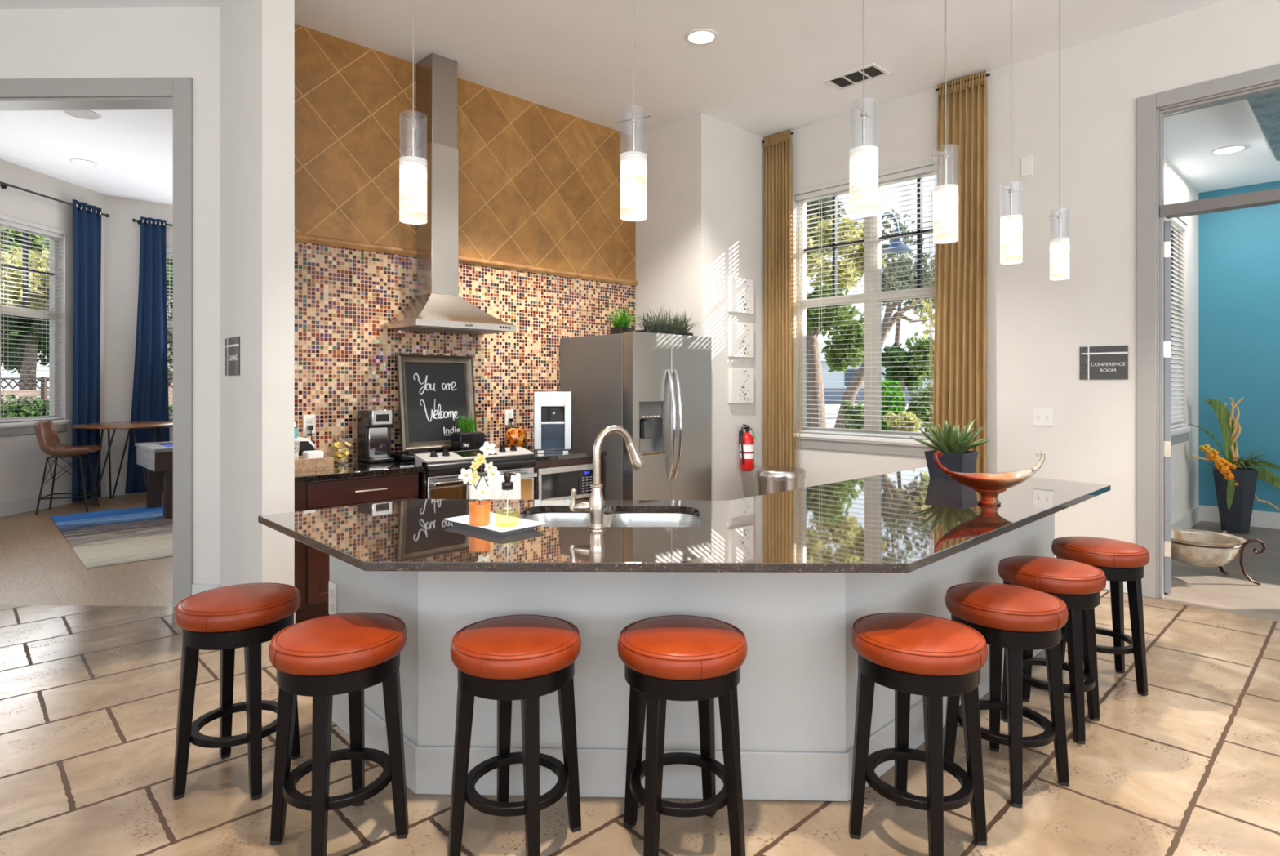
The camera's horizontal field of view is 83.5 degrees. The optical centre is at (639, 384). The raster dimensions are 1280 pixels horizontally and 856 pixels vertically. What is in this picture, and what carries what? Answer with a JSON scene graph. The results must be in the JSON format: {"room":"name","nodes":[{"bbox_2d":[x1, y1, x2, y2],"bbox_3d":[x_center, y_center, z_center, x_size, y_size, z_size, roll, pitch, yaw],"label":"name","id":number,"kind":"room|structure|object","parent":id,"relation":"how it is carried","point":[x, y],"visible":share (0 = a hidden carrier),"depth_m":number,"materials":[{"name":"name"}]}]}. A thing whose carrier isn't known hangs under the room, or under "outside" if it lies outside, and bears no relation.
{"room":"clubhouse kitchen","nodes":[
{"label":"clubhouse kitchen","id":0,"kind":"room"},
{"bbox_2d":[0,158,104,502],"bbox_3d":[-7.211,-0.520,7.519,0.200,3.980,4.070,0,0,1],"label":"wall","id":1,"kind":"structure","parent":0,"point":[22,459],"depth_m":8.71,"materials":[{"name":"paint"}]},
{"bbox_2d":[0,213,71,435],"bbox_3d":[-7.158,-0.662,7.811,0.195,2.465,2.115,0,0,1],"label":"window","id":2,"kind":"structure","parent":1,"relation":"in","point":[27,427],"depth_m":8.49,"materials":[{"name":"paint"}]},
{"bbox_2d":[0,218,63,422],"bbox_3d":[-7.136,-0.714,7.810,0.066,2.262,2.035,0,0,1],"label":"blind","id":3,"kind":"object","parent":2,"relation":"attached to","point":[3,222],"visible":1,"depth_m":8.33,"materials":[{"name":"white plastic"}]},
{"bbox_2d":[0,483,105,517],"bbox_3d":[-7.100,1.385,7.577,0.020,0.170,3.790,0,0,1],"label":"baseboard","id":4,"kind":"structure","parent":1,"relation":"attached to","point":[20,505],"depth_m":8.34,"materials":[{"name":"paint"}]},
{"bbox_2d":[71,199,101,502],"bbox_3d":[-6.996,-0.420,9.071,0.079,3.740,0.462,0,0,0],"label":"window curtain","id":5,"kind":"object","parent":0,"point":[86,224],"visible":0.94,"depth_m":9.03,"materials":[{"name":"blue fabric"}]},
{"bbox_2d":[0,7,219,583],"bbox_3d":[-5.664,-0.520,4.894,6.250,3.980,0.161,0,0,1],"label":"wall","id":6,"kind":"structure","parent":0,"point":[139,42],"depth_m":4.76,"materials":[{"name":"paint"}]},
{"bbox_2d":[0,76,192,606],"bbox_3d":[-4.790,-0.283,4.872,3.640,3.507,0.193,0,0,1],"label":"trim","id":7,"kind":"structure","parent":6,"relation":"attached to","point":[175,94],"depth_m":4.75,"materials":[{"name":"grey paint"}]},
{"bbox_2d":[104,195,173,483],"bbox_3d":[-5.691,-0.520,10.946,4.200,3.980,0.200,0,0,-44],"label":"wall","id":8,"kind":"structure","parent":0,"point":[122,234],"depth_m":9.60,"materials":[{"name":"paint"}]},
{"bbox_2d":[132,218,173,226],"bbox_3d":[-5.979,-2.210,10.453,2.360,0.070,0.109,0,0,-44],"label":"curtain rod","id":9,"kind":"object","parent":8,"relation":"attached to","point":[139,221],"visible":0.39,"depth_m":9.73,"materials":[{"name":"black metal"}]},
{"bbox_2d":[124,216,169,493],"bbox_3d":[-6.678,-0.410,9.737,0.522,3.720,0.081,0,0,-44],"label":"window curtain","id":10,"kind":"object","parent":9,"relation":"hanging from","point":[150,402],"visible":0.86,"depth_m":9.74,"materials":[{"name":"blue fabric"}]},
{"bbox_2d":[219,0,294,586],"bbox_3d":[-2.437,-0.520,4.520,0.175,3.980,0.950,0,0,-44],"label":"wall","id":11,"kind":"structure","parent":0,"point":[257,37],"depth_m":4.23,"materials":[{"name":"paint"}]},
{"bbox_2d":[225,336,239,375],"bbox_3d":[-2.580,-0.180,4.534,0.011,0.240,0.300,0,0,-44],"label":"room sign","id":12,"kind":"object","parent":11,"relation":"attached to","point":[233,344],"visible":1,"depth_m":4.51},
{"bbox_2d":[294,23,635,462],"bbox_3d":[-1.003,-0.520,6.444,4.900,3.980,0.170,0,0,-44],"label":"wall","id":13,"kind":"structure","parent":0,"point":[540,185],"depth_m":5.87,"materials":[{"name":"tile"}]},
{"bbox_2d":[384,53,515,334],"bbox_3d":[-1.455,-1.461,5.539,0.849,2.094,0.503,0,0,-44],"label":"range hood","id":14,"kind":"object","parent":13,"relation":"attached to","point":[437,305],"visible":1,"depth_m":5.47,"materials":[{"name":"silver metal"}]},
{"bbox_2d":[294,232,638,285],"bbox_3d":[-1.304,-1.026,6.013,3.530,0.056,0.036,0,0,-44],"label":"trim","id":15,"kind":"structure","parent":13,"relation":"attached to","point":[298,237],"depth_m":5.92,"materials":[{"name":"wood"}]},
{"bbox_2d":[0,0,1225,204],"bbox_3d":[-2.012,-2.585,0.790,14.200,0.150,19.930,0,0,-44],"label":"ceiling","id":16,"kind":"structure","parent":0,"point":[768,64],"depth_m":5.36,"materials":[{"name":"paint"}]},
{"bbox_2d":[399,0,426,224],"bbox_3d":[-0.833,-1.545,2.633,0.109,1.890,0.109,0,0,-26],"label":"pendant lamp","id":17,"kind":"object","parent":16,"relation":"hanging from","point":[412,188],"visible":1,"depth_m":2.60,"materials":[{"name":"glass"}]},
{"bbox_2d":[617,0,650,221],"bbox_3d":[-0.023,-1.545,2.580,0.109,1.890,0.109,0,0,-26],"label":"pendant lamp","id":18,"kind":"object","parent":16,"relation":"hanging from","point":[633,174],"visible":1,"depth_m":2.54,"materials":[{"name":"beige"}]},
{"bbox_2d":[684,28,717,44],"bbox_3d":[0.443,-2.506,5.169,0.235,0.008,0.235,0,0,-44],"label":"recessed light","id":19,"kind":"object","parent":16,"relation":"in","point":[700,36],"visible":1,"depth_m":5.16,"materials":[{"name":"white paint"}]},
{"bbox_2d":[762,129,800,467],"bbox_3d":[1.392,-0.527,7.103,0.072,3.935,0.435,0,0,-44],"label":"window curtain","id":20,"kind":"object","parent":16,"relation":"hanging from","point":[779,404],"visible":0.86,"depth_m":7.09,"materials":[{"name":"gold fabric"}]},
{"bbox_2d":[824,62,889,89],"bbox_3d":[1.763,-2.504,5.832,0.260,0.012,0.444,0,0,-44],"label":"ceiling vent","id":21,"kind":"object","parent":16,"relation":"in","point":[873,71],"visible":0.98,"depth_m":5.83,"materials":[{"name":"metal"}]},
{"bbox_2d":[848,0,878,217],"bbox_3d":[0.787,-1.545,2.520,0.109,1.890,0.109,0,0,-16],"label":"pendant lamp","id":22,"kind":"object","parent":16,"relation":"hanging from","point":[863,180],"visible":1,"depth_m":2.48,"materials":[{"name":"beige"}]},
{"bbox_2d":[930,0,959,243],"bbox_3d":[1.278,-1.545,2.996,0.109,1.890,0.109,0,0,29],"label":"pendant lamp","id":23,"kind":"object","parent":16,"relation":"hanging from","point":[945,205],"visible":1,"depth_m":2.96,"materials":[{"name":"beige"}]},
{"bbox_2d":[928,70,990,471],"bbox_3d":[2.595,-0.527,5.853,0.070,3.935,0.496,0,0,-43],"label":"window curtain","id":24,"kind":"object","parent":16,"relation":"hanging from","point":[960,340],"visible":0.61,"depth_m":5.82,"materials":[{"name":"gold fabric"}]},
{"bbox_2d":[1000,0,1022,264],"bbox_3d":[1.826,-1.545,3.524,0.109,1.890,0.109,0,0,29],"label":"pendant lamp","id":25,"kind":"object","parent":16,"relation":"hanging from","point":[1011,240],"visible":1,"depth_m":3.49,"materials":[{"name":"beige"}]},
{"bbox_2d":[1047,0,1071,279],"bbox_3d":[2.376,-1.545,4.057,0.109,1.890,0.109,0,0,-31],"label":"pendant lamp","id":26,"kind":"object","parent":16,"relation":"hanging from","point":[1060,253],"visible":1,"depth_m":4.03,"materials":[{"name":"beige"}]},
{"bbox_2d":[0,491,1279,855],"bbox_3d":[-0.662,1.520,2.091,17.950,0.100,19.930,0,0,-44],"label":"floor","id":27,"kind":"structure","parent":0,"point":[1190,766],"depth_m":2.79,"materials":[{"name":"tile"}]},
{"bbox_2d":[34,419,102,515],"bbox_3d":[-6.675,0.938,8.339,0.580,1.055,0.500,0,0,-23],"label":"chair","id":28,"kind":"object","parent":27,"relation":"on","point":[49,442],"visible":1,"depth_m":8.27,"materials":[{"name":"beige leather"}]},
{"bbox_2d":[50,504,173,568],"bbox_3d":[-4.564,1.464,7.753,2.610,0.012,3.100,0,0,-44],"label":"area rug","id":29,"kind":"object","parent":27,"relation":"on","point":[121,535],"visible":0.44,"depth_m":6.99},
{"bbox_2d":[134,440,173,518],"bbox_3d":[-5.129,1.074,8.598,1.370,0.768,1.120,0,0,-44],"label":"table","id":30,"kind":"object","parent":29,"relation":"on","point":[157,457],"visible":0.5,"depth_m":7.92,"materials":[{"name":"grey wood"}]},
{"bbox_2d":[72,421,173,506],"bbox_3d":[-6.418,0.976,9.050,1.170,0.976,1.170,0,0,-44],"label":"pub table","id":31,"kind":"object","parent":27,"relation":"on","point":[128,424],"visible":0.8,"depth_m":8.83,"materials":[{"name":"brown wood"}]},
{"bbox_2d":[172,582,300,800],"bbox_3d":[-1.505,1.125,2.695,0.412,0.692,0.412,0,0,-15],"label":"bar stool","id":32,"kind":"object","parent":27,"relation":"on","point":[224,619],"visible":0.94,"depth_m":2.56,"materials":[{"name":"orange leather"}]},
{"bbox_2d":[268,611,408,855],"bbox_3d":[-0.971,1.125,2.321,0.413,0.692,0.413,0,0,-30],"label":"bar stool","id":33,"kind":"object","parent":27,"relation":"on","point":[321,658],"visible":1,"depth_m":2.25,"materials":[{"name":"brown wood"}]},
{"bbox_2d":[294,471,418,622],"bbox_3d":[-2.034,1.033,4.841,0.844,0.874,0.702,0,0,-44],"label":"base cabinet","id":34,"kind":"object","parent":27,"relation":"on","point":[311,563],"visible":0.35,"depth_m":4.48,"materials":[{"name":"brown wood"}]},
{"bbox_2d":[294,460,422,483],"bbox_3d":[-2.032,0.575,4.850,0.863,0.040,0.694,0,0,-44],"label":"countertop","id":35,"kind":"structure","parent":34,"relation":"on","point":[350,468],"depth_m":4.68,"materials":[{"name":"black stone"}]},
{"bbox_2d":[294,454,333,471],"bbox_3d":[-2.258,0.517,4.741,0.360,0.075,0.260,0,0,-44],"label":"woven tray","id":36,"kind":"object","parent":35,"relation":"on","point":[326,461],"visible":0.39,"depth_m":4.69,"materials":[{"name":"beige wicker"}]},
{"bbox_2d":[356,408,395,462],"bbox_3d":[-1.913,0.365,5.208,0.201,0.378,0.226,0,0,-44],"label":"coffee maker","id":37,"kind":"object","parent":35,"relation":"on","point":[373,425],"visible":1,"depth_m":5.15,"materials":[{"name":"silver plastic"}]},
{"bbox_2d":[391,444,537,499],"bbox_3d":[-1.345,0.966,5.408,0.902,1.009,0.745,0,0,-44],"label":"range","id":38,"kind":"object","parent":27,"relation":"on","point":[442,468],"visible":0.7,"depth_m":5.09,"materials":[{"name":"silver metal"}]},
{"bbox_2d":[395,353,476,452],"bbox_3d":[-1.582,0.135,5.622,0.644,0.739,0.123,0,0,-44],"label":"chalkboard sign","id":39,"kind":"object","parent":38,"relation":"on","point":[432,388],"visible":0.8,"depth_m":5.59,"materials":[{"name":"black wood"}]},
{"bbox_2d":[391,446,499,464],"bbox_3d":[-1.426,0.539,5.501,0.890,0.062,0.500,0,0,-44],"label":"cooktop","id":40,"kind":"object","parent":38,"relation":"in","point":[409,457],"depth_m":5.23,"materials":[{"name":"silver glass"}]},
{"bbox_2d":[451,411,484,450],"bbox_3d":[-1.333,0.347,5.600,0.254,0.316,0.280,0,0,-44],"label":"potted grass","id":41,"kind":"object","parent":38,"relation":"on","point":[468,438],"depth_m":5.55,"materials":[{"name":"green plant"}]},
{"bbox_2d":[451,432,484,450],"bbox_3d":[-1.344,0.440,5.594,0.210,0.130,0.150,0,0,-44],"label":"vase","id":42,"kind":"object","parent":38,"relation":"on","point":[460,441],"depth_m":5.53,"materials":[{"name":"black ceramic"}]},
{"bbox_2d":[466,472,520,498],"bbox_3d":[-1.054,0.828,5.186,0.431,0.344,0.053,0,0,-44],"label":"dish towel","id":43,"kind":"object","parent":38,"relation":"hanging from","point":[495,492],"visible":0.38,"depth_m":5.18,"materials":[{"name":"fabric"}]},
{"bbox_2d":[448,614,581,855],"bbox_3d":[-0.394,1.125,2.294,0.412,0.692,0.412,0,0,-1],"label":"bar stool","id":44,"kind":"object","parent":27,"relation":"on","point":[504,659],"visible":1,"depth_m":2.20,"materials":[{"name":"brown wood"}]},
{"bbox_2d":[531,455,604,513],"bbox_3d":[-0.784,1.033,6.013,0.722,0.874,0.734,0,0,-44],"label":"base cabinet","id":45,"kind":"object","parent":27,"relation":"on","point":[586,460],"visible":0.08,"depth_m":5.77,"materials":[{"name":"brown wood"}]},
{"bbox_2d":[535,462,592,499],"bbox_3d":[-0.745,0.784,5.897,0.562,0.273,0.475,0,0,-44],"label":"microwave oven","id":46,"kind":"object","parent":45,"relation":"in","point":[552,482],"visible":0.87,"depth_m":5.71,"materials":[{"name":"grey metal"}]},
{"bbox_2d":[524,447,606,462],"bbox_3d":[-0.795,0.575,6.025,0.733,0.040,0.719,0,0,-44],"label":"countertop","id":47,"kind":"structure","parent":45,"relation":"on","point":[576,452],"depth_m":5.79,"materials":[{"name":"black stone"}]},
{"bbox_2d":[505,426,526,448],"bbox_3d":[-1.060,0.455,6.111,0.180,0.200,0.180,0,0,-44],"label":"glass globe","id":48,"kind":"object","parent":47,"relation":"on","point":[515,435],"visible":0.82,"depth_m":6.04,"materials":[{"name":"orange glass"}]},
{"bbox_2d":[533,390,572,453],"bbox_3d":[-0.731,0.302,6.003,0.312,0.505,0.328,0,0,-9],"label":"water dispenser","id":49,"kind":"object","parent":47,"relation":"on","point":[553,409],"visible":1,"depth_m":5.86,"materials":[{"name":"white plastic"}]},
{"bbox_2d":[560,331,711,514],"bbox_3d":[-0.008,0.507,6.485,0.990,1.885,1.050,0,0,-44],"label":"refrigerator","id":50,"kind":"object","parent":27,"relation":"on","point":[656,387],"visible":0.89,"depth_m":6.11,"materials":[{"name":"grey metal"}]},
{"bbox_2d":[605,302,646,333],"bbox_3d":[-0.147,-0.564,6.089,0.410,0.276,0.331,0,0,-32],"label":"potted grass","id":51,"kind":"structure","parent":50,"relation":"on","point":[620,325],"depth_m":6.06,"materials":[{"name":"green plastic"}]},
{"bbox_2d":[630,306,701,335],"bbox_3d":[0.206,-0.571,6.422,0.701,0.290,0.542,0,0,-27],"label":"potted plant","id":52,"kind":"object","parent":50,"relation":"on","point":[667,326],"visible":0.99,"depth_m":6.38,"materials":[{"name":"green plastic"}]},
{"bbox_2d":[617,614,747,855],"bbox_3d":[0.135,1.125,2.290,0.413,0.692,0.413,0,0,-31],"label":"bar stool","id":53,"kind":"object","parent":27,"relation":"on","point":[674,657],"visible":1,"depth_m":2.18,"materials":[{"name":"brown wood"}]},
{"bbox_2d":[328,512,1054,800],"bbox_3d":[0.658,1.028,3.321,3.886,0.884,1.518,0,0,-23],"label":"kitchen island","id":54,"kind":"object","parent":27,"relation":"on","point":[797,687],"visible":0.41,"depth_m":2.57,"materials":[{"name":"paint"}]},
{"bbox_2d":[257,466,1111,572],"bbox_3d":[0.566,0.570,3.563,3.880,0.030,2.295,0,0,-44],"label":"island countertop","id":55,"kind":"structure","parent":54,"relation":"on","point":[909,520],"depth_m":2.69,"materials":[{"name":"brown stone"}]},
{"bbox_2d":[444,511,545,534],"bbox_3d":[-0.571,0.544,2.804,0.382,0.022,0.216,0,0,42],"label":"serving tray","id":56,"kind":"object","parent":55,"relation":"on","point":[498,524],"visible":0.79,"depth_m":2.80,"materials":[{"name":"white ceramic"}]},
{"bbox_2d":[457,440,500,525],"bbox_3d":[-0.631,0.384,2.817,0.164,0.326,0.089,0,0,-10],"label":"flower pot","id":57,"kind":"object","parent":56,"relation":"on","point":[479,511],"visible":1,"depth_m":2.80,"materials":[{"name":"orange ceramic"}]},
{"bbox_2d":[568,425,644,529],"bbox_3d":[-0.118,0.356,2.813,0.311,0.397,0.096,0,0,-25],"label":"kitchen faucet","id":58,"kind":"object","parent":55,"relation":"on","point":[596,506],"visible":1,"depth_m":2.77,"materials":[{"name":"silver metal"}]},
{"bbox_2d":[522,511,700,527],"bbox_3d":[-0.130,0.679,3.050,0.795,0.186,0.515,0,0,1],"label":"sink","id":59,"kind":"object","parent":55,"relation":"in","point":[677,519],"visible":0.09,"depth_m":3.28,"materials":[{"name":"silver metal"}]},
{"bbox_2d":[909,418,990,479],"bbox_3d":[1.838,0.379,4.264,0.444,0.352,0.484,0,0,22],"label":"agave","id":60,"kind":"object","parent":55,"relation":"on","point":[954,445],"visible":1,"depth_m":4.21,"materials":[{"name":"green plant"}]},
{"bbox_2d":[924,449,978,479],"bbox_3d":[1.855,0.475,4.270,0.228,0.160,0.228,0,0,-44],"label":"pot","id":61,"kind":"object","parent":55,"relation":"on","point":[955,460],"depth_m":4.20,"materials":[{"name":"ceramic"}]},
{"bbox_2d":[933,449,1044,504],"bbox_3d":[1.628,0.429,3.340,0.517,0.249,0.246,0,0,0],"label":"glass bowl","id":62,"kind":"object","parent":55,"relation":"on","point":[988,489],"visible":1,"depth_m":3.31,"materials":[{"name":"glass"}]},
{"bbox_2d":[752,466,805,496],"bbox_3d":[1.265,1.113,6.526,0.472,0.713,0.472,0,0,-44],"label":"trash can","id":63,"kind":"object","parent":27,"relation":"on","point":[766,479],"visible":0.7,"depth_m":6.34,"materials":[{"name":"silver metal"}]},
{"bbox_2d":[848,612,987,855],"bbox_3d":[0.897,1.125,2.320,0.412,0.692,0.412,0,0,-24],"label":"bar stool","id":64,"kind":"object","parent":27,"relation":"on","point":[933,657],"visible":1,"depth_m":2.24,"materials":[{"name":"brown wood"}]},
{"bbox_2d":[942,582,1069,807],"bbox_3d":[1.372,1.125,2.698,0.412,0.692,0.412,0,0,-13],"label":"bar stool","id":65,"kind":"object","parent":27,"relation":"on","point":[1015,618],"visible":0.96,"depth_m":2.59,"materials":[{"name":"orange leather"}]},
{"bbox_2d":[997,555,1106,743],"bbox_3d":[1.801,1.125,3.146,0.413,0.692,0.413,0,0,-26],"label":"bar stool","id":66,"kind":"object","parent":27,"relation":"on","point":[1079,584],"visible":0.85,"depth_m":3.02,"materials":[{"name":"orange leather"}]},
{"bbox_2d":[1051,536,1149,695],"bbox_3d":[2.290,1.125,3.575,0.413,0.692,0.413,0,0,35],"label":"bar stool","id":67,"kind":"object","parent":27,"relation":"on","point":[1120,561],"visible":0.76,"depth_m":3.43,"materials":[{"name":"orange leather"}]},
{"bbox_2d":[1171,528,1266,585],"bbox_3d":[4.282,1.296,5.426,0.647,0.341,0.683,0,0,-44],"label":"stand","id":68,"kind":"object","parent":27,"relation":"on","point":[1194,547],"visible":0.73,"depth_m":5.28,"materials":[{"name":"metal"}]},
{"bbox_2d":[1171,528,1245,567],"bbox_3d":[4.222,1.246,5.418,0.550,0.217,0.550,0,0,-44],"label":"bowl","id":69,"kind":"object","parent":68,"relation":"on","point":[1194,547],"depth_m":5.29,"materials":[{"name":"beige ceramic"}]},
{"bbox_2d":[1188,396,1279,533],"bbox_3d":[5.921,0.796,7.159,0.900,1.348,0.628,0,0,-14],"label":"arrangement","id":70,"kind":"object","parent":27,"relation":"on","point":[1235,482],"visible":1,"depth_m":7.11,"materials":[{"name":"ceramic"}]},
{"bbox_2d":[635,112,764,500],"bbox_3d":[0.622,-0.520,7.294,1.020,3.980,0.900,0,0,-44],"label":"wall","id":71,"kind":"structure","parent":0,"point":[704,226],"depth_m":6.88,"materials":[{"name":"paint"}]},
{"bbox_2d":[728,276,754,314],"bbox_3d":[0.987,-0.868,6.988,0.352,0.336,0.044,0,0,-44],"label":"picture","id":72,"kind":"object","parent":71,"relation":"attached to","point":[740,291],"visible":1,"depth_m":6.95},
{"bbox_2d":[728,321,754,357],"bbox_3d":[0.987,-0.438,6.988,0.352,0.336,0.044,0,0,-44],"label":"picture","id":73,"kind":"object","parent":71,"relation":"attached to","point":[740,335],"visible":1,"depth_m":6.95},
{"bbox_2d":[728,368,754,403],"bbox_3d":[0.987,0.008,6.988,0.352,0.336,0.044,0,0,-44],"label":"picture","id":74,"kind":"object","parent":71,"relation":"attached to","point":[740,380],"visible":1,"depth_m":6.95},
{"bbox_2d":[738,423,755,471],"bbox_3d":[1.037,0.604,6.947,0.159,0.451,0.149,0,0,11],"label":"fire extinguisher","id":75,"kind":"object","parent":71,"relation":"attached to","point":[746,441],"visible":0.99,"depth_m":6.90,"materials":[{"name":"red metal"}]},
{"bbox_2d":[791,0,1279,557],"bbox_3d":[5.287,-0.520,3.305,0.200,3.980,13.420,0,0,-44],"label":"wall","id":76,"kind":"structure","parent":0,"point":[1037,326],"depth_m":5.35,"materials":[{"name":"paint"}]},
{"bbox_2d":[791,157,937,457],"bbox_3d":[2.123,-0.650,6.519,0.195,2.530,1.700,0,0,-44],"label":"window","id":77,"kind":"structure","parent":76,"relation":"in","point":[850,442],"depth_m":6.56,"materials":[{"name":"paint"}]},
{"bbox_2d":[795,164,937,439],"bbox_3d":[2.107,-0.702,6.503,0.066,2.327,1.620,0,0,-44],"label":"blind","id":78,"kind":"object","parent":77,"relation":"attached to","point":[933,168],"visible":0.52,"depth_m":6.52,"materials":[{"name":"white plastic"}]},
{"bbox_2d":[1080,345,1128,379],"bbox_3d":[3.342,-0.160,5.170,0.011,0.240,0.300,0,0,-44],"label":"room sign","id":79,"kind":"object","parent":76,"relation":"attached to","point":[1096,362],"visible":1,"depth_m":5.16,"materials":[{"name":"plastic"}]},
{"bbox_2d":[1164,220,1171,593],"bbox_3d":[3.922,0.155,5.426,0.053,2.610,0.932,0,0,30],"label":"door","id":80,"kind":"structure","parent":76,"relation":"in","point":[1167,224],"depth_m":5.03,"materials":[{"name":"grey paint"}]},
{"bbox_2d":[1136,63,1279,598],"bbox_3d":[4.316,-0.268,4.289,0.212,3.475,2.210,0,0,-44],"label":"trim","id":81,"kind":"structure","parent":76,"relation":"attached to","point":[1151,109],"depth_m":4.95,"materials":[{"name":"grey paint"}]},
{"bbox_2d":[1160,187,1279,218],"bbox_3d":[4.314,-1.196,4.289,0.155,0.077,1.952,0,0,-44],"label":"trim","id":82,"kind":"structure","parent":76,"relation":"attached to","point":[1268,197],"depth_m":4.71,"materials":[{"name":"wood"}]},
{"bbox_2d":[1248,92,1279,160],"bbox_3d":[6.139,-1.928,4.074,1.975,0.004,3.925,0,0,-44],"label":"ceiling","id":83,"kind":"structure","parent":76,"relation":"attached to","point":[1266,108],"depth_m":5.14,"materials":[{"name":"paint"}]},
{"bbox_2d":[1164,157,1198,522],"bbox_3d":[4.797,-0.380,6.659,3.750,3.700,0.150,0,0,-44],"label":"wall","id":84,"kind":"structure","parent":0,"point":[1184,467],"depth_m":7.33,"materials":[{"name":"paint"}]},
{"bbox_2d":[1164,200,1192,444],"bbox_3d":[4.905,-0.555,6.706,1.830,2.240,0.158,0,0,-44],"label":"window","id":85,"kind":"structure","parent":84,"relation":"in","point":[1180,433],"depth_m":7.23,"materials":[{"name":"paint"}]},
{"bbox_2d":[1164,216,1186,427],"bbox_3d":[4.911,-0.607,6.699,1.750,2.037,0.066,0,0,-44],"label":"blind","id":86,"kind":"object","parent":85,"relation":"attached to","point":[1176,413],"visible":0.32,"depth_m":7.10,"materials":[{"name":"white plastic"}]},
{"bbox_2d":[1171,505,1200,528],"bbox_3d":[4.777,1.385,6.521,3.530,0.170,0.020,0,0,-44],"label":"baseboard","id":87,"kind":"structure","parent":84,"relation":"attached to","point":[1193,517],"depth_m":7.28,"materials":[{"name":"paint"}]},
{"bbox_2d":[1164,99,1279,192],"bbox_3d":[6.494,-2.155,4.899,3.750,0.150,5.040,0,0,-44],"label":"ceiling","id":88,"kind":"structure","parent":0,"point":[1189,137],"depth_m":6.32,"materials":[{"name":"paint"}]},
{"bbox_2d":[1198,180,1279,512],"bbox_3d":[7.824,-0.305,6.077,0.200,3.550,4.890,0,0,-44],"label":"wall","id":89,"kind":"structure","parent":0,"point":[1239,249],"depth_m":7.50,"materials":[{"name":"paint"}]},
{"bbox_2d":[1198,504,1279,529],"bbox_3d":[7.675,1.385,6.072,0.020,0.170,4.690,0,0,-44],"label":"baseboard","id":90,"kind":"structure","parent":89,"relation":"attached to","point":[1266,519],"depth_m":7.41,"materials":[{"name":"paint"}]},
{"label":"outside","id":91,"kind":"structure","parent":0,"visible":0},
{"bbox_2d":[825,404,933,439],"bbox_3d":[0.259,1.610,14.140,140.000,0.040,140.000,0,0,-44],"label":"ground","id":92,"kind":"structure","parent":91,"point":[836,406],"depth_m":39.68,"materials":[{"name":"concrete"}]},
{"bbox_2d":[0,226,48,404],"bbox_3d":[-16.283,-1.613,19.153,4.094,6.435,2.740,0,0,37],"label":"tree","id":93,"kind":"object","parent":92,"relation":"on","point":[7,360],"visible":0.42,"depth_m":18.72,"materials":[{"name":"green plant"}]},
{"bbox_2d":[0,393,48,417],"bbox_3d":[-11.588,0.885,13.654,2.998,1.449,1.283,0,0,-44],"label":"shrub","id":94,"kind":"object","parent":92,"relation":"on","point":[22,408],"visible":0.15,"depth_m":13.46,"materials":[{"name":"green plant"}]},
{"bbox_2d":[0,376,173,414],"bbox_3d":[-12.726,0.710,16.005,5.885,1.780,0.090,0,0,0],"label":"fence","id":95,"kind":"object","parent":92,"relation":"on","point":[24,393],"visible":0.2,"depth_m":16.02,"materials":[{"name":"wood"}]},
{"bbox_2d":[166,257,173,404],"bbox_3d":[-12.545,-1.207,19.105,2.296,5.634,2.171,0,0,-44],"label":"tree","id":96,"kind":"object","parent":92,"relation":"on","point":[170,340],"visible":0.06,"depth_m":18.69,"materials":[{"name":"green plant"}]},
{"bbox_2d":[806,196,892,433],"bbox_3d":[5.722,-2.545,23.534,4.785,8.326,3.874,0,0,-44],"label":"tree","id":97,"kind":"object","parent":92,"relation":"on","point":[853,339],"visible":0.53,"depth_m":22.57,"materials":[{"name":"green plant"}]},
{"bbox_2d":[840,399,864,429],"bbox_3d":[5.438,0.978,17.999,0.722,1.247,0.708,0,0,1],"label":"shrub","id":98,"kind":"object","parent":92,"relation":"on","point":[847,402],"visible":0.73,"depth_m":17.89,"materials":[{"name":"green plant"}]},
{"bbox_2d":[818,342,933,404],"bbox_3d":[15.628,-1.100,64.000,19.000,5.400,9.200,0,0,0],"label":"building","id":99,"kind":"structure","parent":92,"relation":"on","point":[826,376],"depth_m":60.01,"materials":[{"name":"white"}]},
{"bbox_2d":[832,208,934,434],"bbox_3d":[7.231,-1.579,20.303,3.535,6.454,2.223,0,0,16],"label":"tree","id":100,"kind":"object","parent":92,"relation":"on","point":[886,325],"visible":0.45,"depth_m":19.90,"materials":[{"name":"green plant"}]},
{"bbox_2d":[881,377,906,430],"bbox_3d":[5.299,0.718,15.440,0.873,1.768,0.900,0,0,5],"label":"shrub","id":101,"kind":"object","parent":92,"relation":"on","point":[883,384],"visible":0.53,"depth_m":15.22,"materials":[{"name":"green plant"}]},
{"bbox_2d":[882,411,922,431],"bbox_3d":[4.403,1.019,12.012,0.634,1.164,0.566,0,0,4],"label":"flowering bush","id":102,"kind":"object","parent":92,"relation":"on","point":[904,414],"visible":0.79,"depth_m":11.88,"materials":[{"name":"yellow plant"}]},
{"bbox_2d":[881,332,933,411],"bbox_3d":[12.773,-0.448,34.182,3.642,4.118,2.470,0,0,-10],"label":"tree","id":103,"kind":"object","parent":92,"relation":"on","point":[890,360],"visible":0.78,"depth_m":33.73,"materials":[{"name":"green plant"}]},
{"bbox_2d":[881,253,934,386],"bbox_3d":[14.512,-2.689,37.964,4.784,8.596,3.264,0,0,-16],"label":"tree","id":104,"kind":"object","parent":92,"relation":"on","point":[900,264],"visible":0.16,"depth_m":37.58,"materials":[{"name":"green plant"}]},
{"bbox_2d":[904,378,933,431],"bbox_3d":[6.253,0.735,15.348,1.124,1.736,1.051,0,0,15],"label":"shrub","id":105,"kind":"object","parent":92,"relation":"on","point":[917,403],"visible":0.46,"depth_m":15.34,"materials":[{"name":"green plant"}]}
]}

